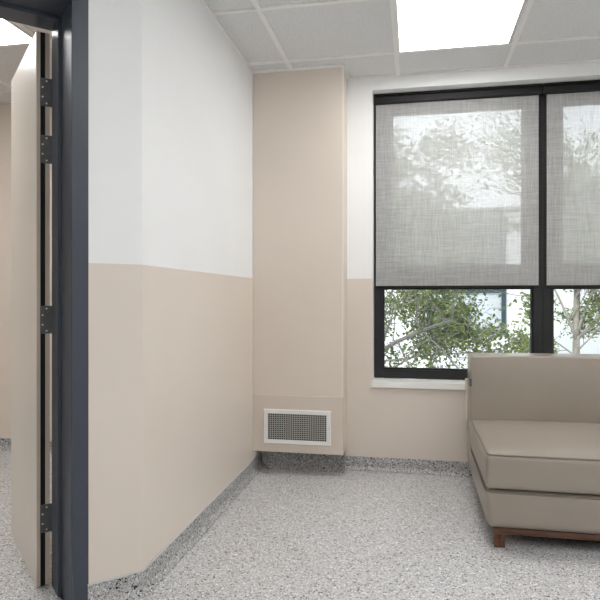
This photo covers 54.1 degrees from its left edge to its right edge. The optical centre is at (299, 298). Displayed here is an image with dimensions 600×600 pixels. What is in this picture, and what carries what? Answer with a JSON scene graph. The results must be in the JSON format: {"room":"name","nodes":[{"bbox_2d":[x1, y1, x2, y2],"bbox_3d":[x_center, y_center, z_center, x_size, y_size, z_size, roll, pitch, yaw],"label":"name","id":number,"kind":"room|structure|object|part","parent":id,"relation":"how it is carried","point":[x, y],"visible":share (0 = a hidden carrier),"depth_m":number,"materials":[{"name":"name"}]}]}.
{"room":"hospital waiting room","nodes":[
{"label":"hospital waiting room","id":0,"kind":"room"},
{"bbox_2d":[88,0,260,582],"bbox_3d":[-0.568,-0.143,2.782,0.330,2.335,1.782,0,0,11],"label":"wall","id":1,"kind":"structure","parent":0,"point":[170,98],"depth_m":2.21,"materials":[{"name":"white paint"}]},
{"bbox_2d":[0,22,51,103],"bbox_3d":[-2.891,-1.313,1.262,3.388,0.012,6.249,0,0,21],"label":"grid","id":2,"kind":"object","parent":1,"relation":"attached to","point":[22,26],"depth_m":3.05,"materials":[{"name":"white metal"}]},
{"bbox_3d":[-0.489,0.414,2.680,0.135,1.060,1.549,0,0,11],"label":"panel","id":3,"kind":"part","parent":1,"relation":"part of","materials":[{"name":"beige paint"}]},
{"bbox_2d":[88,451,265,599],"bbox_3d":[-0.456,0.981,2.765,0.164,0.086,1.770,0,0,11],"label":"baseboard","id":4,"kind":"structure","parent":1,"relation":"attached to","point":[139,584],"depth_m":2.26,"materials":[{"name":"stone"}]},
{"bbox_2d":[200,0,599,79],"bbox_3d":[0.877,-1.313,0.550,3.691,0.012,5.614,0,0,11],"label":"trim","id":5,"kind":"structure","parent":1,"relation":"attached to","point":[203,2],"depth_m":3.34,"materials":[{"name":"white"}]},
{"bbox_2d":[0,451,599,599],"bbox_3d":[-0.696,1.084,0.876,7.300,0.120,6.054,0,0,11],"label":"floor","id":6,"kind":"structure","parent":0,"point":[288,534],"depth_m":2.38,"materials":[{"name":"stone"}]},
{"bbox_2d":[465,353,599,547],"bbox_3d":[1.776,0.661,2.663,1.914,0.726,0.923,0,0,11],"label":"sofa","id":7,"kind":"object","parent":6,"relation":"on","point":[533,419],"visible":1,"depth_m":2.62,"materials":[{"name":"beige leather"}]},
{"bbox_3d":[0.823,0.996,2.432,0.043,0.056,0.044,0,0,11],"label":"leg","id":8,"kind":"part","parent":7,"relation":"part of","materials":[{"name":"brown wood"}]},
{"bbox_3d":[1.778,0.864,2.662,1.898,0.160,0.895,0,0,11],"label":"seat","id":9,"kind":"part","parent":7,"relation":"part of","materials":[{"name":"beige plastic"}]},
{"bbox_3d":[1.841,0.511,2.986,1.898,0.426,0.204,0,0,11],"label":"backrest","id":10,"kind":"part","parent":7,"relation":"part of","materials":[{"name":"beige plastic"}]},
{"bbox_2d":[469,420,599,494],"bbox_3d":[1.761,0.698,2.582,1.900,0.161,0.758,0,0,11],"label":"seat cushion","id":11,"kind":"object","parent":7,"relation":"on","point":[513,457],"depth_m":2.40,"materials":[{"name":"beige leather"}]},
{"bbox_3d":[1.775,0.956,2.648,1.834,0.025,0.828,0,0,11],"label":"rail","id":12,"kind":"part","parent":7,"relation":"part of","materials":[{"name":"brown wood"}]},
{"bbox_2d":[0,62,599,463],"bbox_3d":[-0.141,-0.143,3.728,7.300,2.335,0.242,0,0,11],"label":"wall","id":13,"kind":"structure","parent":0,"point":[404,423],"depth_m":3.50,"materials":[{"name":"white paint"}]},
{"bbox_2d":[0,438,51,453],"bbox_3d":[-1.992,0.984,3.951,3.179,0.080,0.034,0,0,11],"label":"baseboard","id":14,"kind":"structure","parent":13,"relation":"attached to","point":[5,443],"depth_m":3.96,"materials":[{"name":"stone"}]},
{"bbox_2d":[253,67,346,472],"bbox_3d":[0.004,-0.143,3.474,0.531,2.335,0.202,0,0,11],"label":"wall pier","id":15,"kind":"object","parent":13,"relation":"attached to","point":[300,116],"visible":1,"depth_m":3.38,"materials":[{"name":"beige paint"}]},
{"bbox_2d":[264,409,330,445],"bbox_3d":[-0.018,0.741,3.371,0.392,0.199,0.008,0,0,11],"label":"air vent","id":16,"kind":"object","parent":15,"relation":"attached to","point":[281,426],"visible":1,"depth_m":3.37,"materials":[{"name":"white metal"}]},
{"bbox_2d":[268,413,325,441],"bbox_3d":[-0.018,0.741,3.372,0.342,0.149,0.004,0,0,11],"label":"grille","id":17,"kind":"object","parent":16,"relation":"attached to","point":[282,427],"depth_m":3.37,"materials":[{"name":"grey metal"}]},
{"bbox_3d":[-0.014,0.725,3.381,0.527,0.328,0.013,0,0,11],"label":"access panel","id":18,"kind":"part","parent":15,"relation":"part of","materials":[{"name":"paint"}]},
{"bbox_3d":[1.724,0.414,3.248,3.055,1.060,0.012,0,0,11],"label":"panel","id":19,"kind":"part","parent":13,"relation":"part of","materials":[{"name":"beige paint"}]},
{"bbox_2d":[345,456,471,476],"bbox_3d":[1.725,0.984,3.228,3.044,0.080,0.034,0,0,11],"label":"baseboard","id":20,"kind":"structure","parent":13,"relation":"attached to","point":[352,463],"depth_m":3.45,"materials":[{"name":"stone"}]},
{"bbox_2d":[371,378,464,389],"bbox_3d":[1.403,0.510,3.362,1.975,0.038,0.144,0,0,11],"label":"window sill","id":21,"kind":"structure","parent":13,"relation":"attached to","point":[377,382],"depth_m":3.44,"materials":[{"name":"white stone"}]},
{"bbox_2d":[374,95,542,379],"bbox_3d":[0.943,-0.374,3.555,0.978,1.727,0.070,0,0,11],"label":"window","id":22,"kind":"structure","parent":13,"relation":"in","point":[536,293],"depth_m":3.55,"materials":[{"name":"black metal"}]},
{"bbox_2d":[374,83,542,287],"bbox_3d":[0.926,-0.648,3.495,0.966,1.172,0.050,0,0,11],"label":"roller shade","id":23,"kind":"object","parent":22,"relation":"attached to","point":[457,170],"visible":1,"depth_m":3.49,"materials":[{"name":"grey fabric"}]},
{"bbox_3d":[0.926,-1.229,3.495,0.966,0.010,0.050,0,0,11],"label":"rail","id":24,"kind":"part","parent":23,"relation":"part of","materials":[{"name":"black"}]},
{"bbox_2d":[543,96,599,352],"bbox_3d":[1.897,-0.374,3.370,0.966,1.727,0.070,0,0,11],"label":"window","id":25,"kind":"structure","parent":13,"relation":"in","point":[548,292],"depth_m":3.42,"materials":[{"name":"black metal"}]},
{"bbox_2d":[542,80,599,286],"bbox_3d":[1.886,-0.648,3.309,0.984,1.172,0.050,0,0,11],"label":"roller shade","id":26,"kind":"object","parent":25,"relation":"attached to","point":[573,107],"visible":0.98,"depth_m":3.37,"materials":[{"name":"grey fabric"}]},
{"bbox_3d":[1.886,-1.229,3.309,0.984,0.010,0.050,0,0,11],"label":"rail","id":27,"kind":"part","parent":26,"relation":"part of","materials":[{"name":"black metal"}]},
{"bbox_2d":[0,0,599,101],"bbox_3d":[-0.696,-1.385,0.876,7.300,0.133,6.054,0,0,11],"label":"ceiling","id":28,"kind":"structure","parent":0,"point":[361,27],"depth_m":3.00,"materials":[{"name":"tile"}]},
{"bbox_2d":[0,19,32,45],"bbox_3d":[-1.666,-1.313,2.784,0.562,0.008,0.576,0,0,11],"label":"recessed light","id":29,"kind":"object","parent":28,"relation":"in","point":[10,33],"visible":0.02,"depth_m":2.94,"materials":[{"name":"white"}]},
{"bbox_2d":[213,0,599,74],"bbox_3d":[0.209,-1.315,0.679,5.050,0.008,5.614,0,0,11],"label":"grid","id":30,"kind":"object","parent":28,"relation":"attached to","point":[257,7],"depth_m":2.97,"materials":[{"name":"white metal"}]},
{"bbox_2d":[395,0,524,51],"bbox_3d":[0.747,-1.313,2.798,0.562,0.008,0.576,0,0,11],"label":"recessed light","id":31,"kind":"object","parent":28,"relation":"in","point":[422,25],"visible":1,"depth_m":2.80,"materials":[{"name":"white"}]},
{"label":"wall door","id":32,"kind":"structure","parent":0,"visible":0},
{"bbox_2d":[0,0,87,599],"bbox_3d":[-1.470,0.004,1.902,1.320,2.041,0.820,0,0,-34],"label":"door","id":33,"kind":"structure","parent":32,"relation":"attached to","point":[33,92],"depth_m":2.07,"materials":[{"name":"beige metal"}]},
{"label":"outside","id":34,"kind":"structure","parent":0,"visible":0},
{"bbox_3d":[3.823,1.399,14.417,26.000,0.250,22.236,0,0,11],"label":"ground","id":35,"kind":"structure","parent":34,"visible":0},
{"bbox_2d":[385,289,567,379],"bbox_3d":[0.927,-0.374,5.823,3.392,3.841,3.000,0,0,43],"label":"tree","id":36,"kind":"object","parent":35,"relation":"on","point":[455,325],"visible":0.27,"depth_m":5.69,"materials":[{"name":"green plant"}]},
{"bbox_2d":[385,289,599,368],"bbox_3d":[3.557,-0.176,13.051,10.100,2.900,5.120,0,0,11],"label":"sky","id":37,"kind":"structure","parent":35,"relation":"on","point":[507,314],"depth_m":10.47,"materials":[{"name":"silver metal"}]},
{"bbox_2d":[509,289,599,353],"bbox_3d":[4.110,-1.807,8.478,4.230,6.170,3.111,0,0,5],"label":"tree","id":38,"kind":"object","parent":35,"relation":"on","point":[578,318],"visible":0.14,"depth_m":8.32,"materials":[{"name":"green plant"}]}
]}

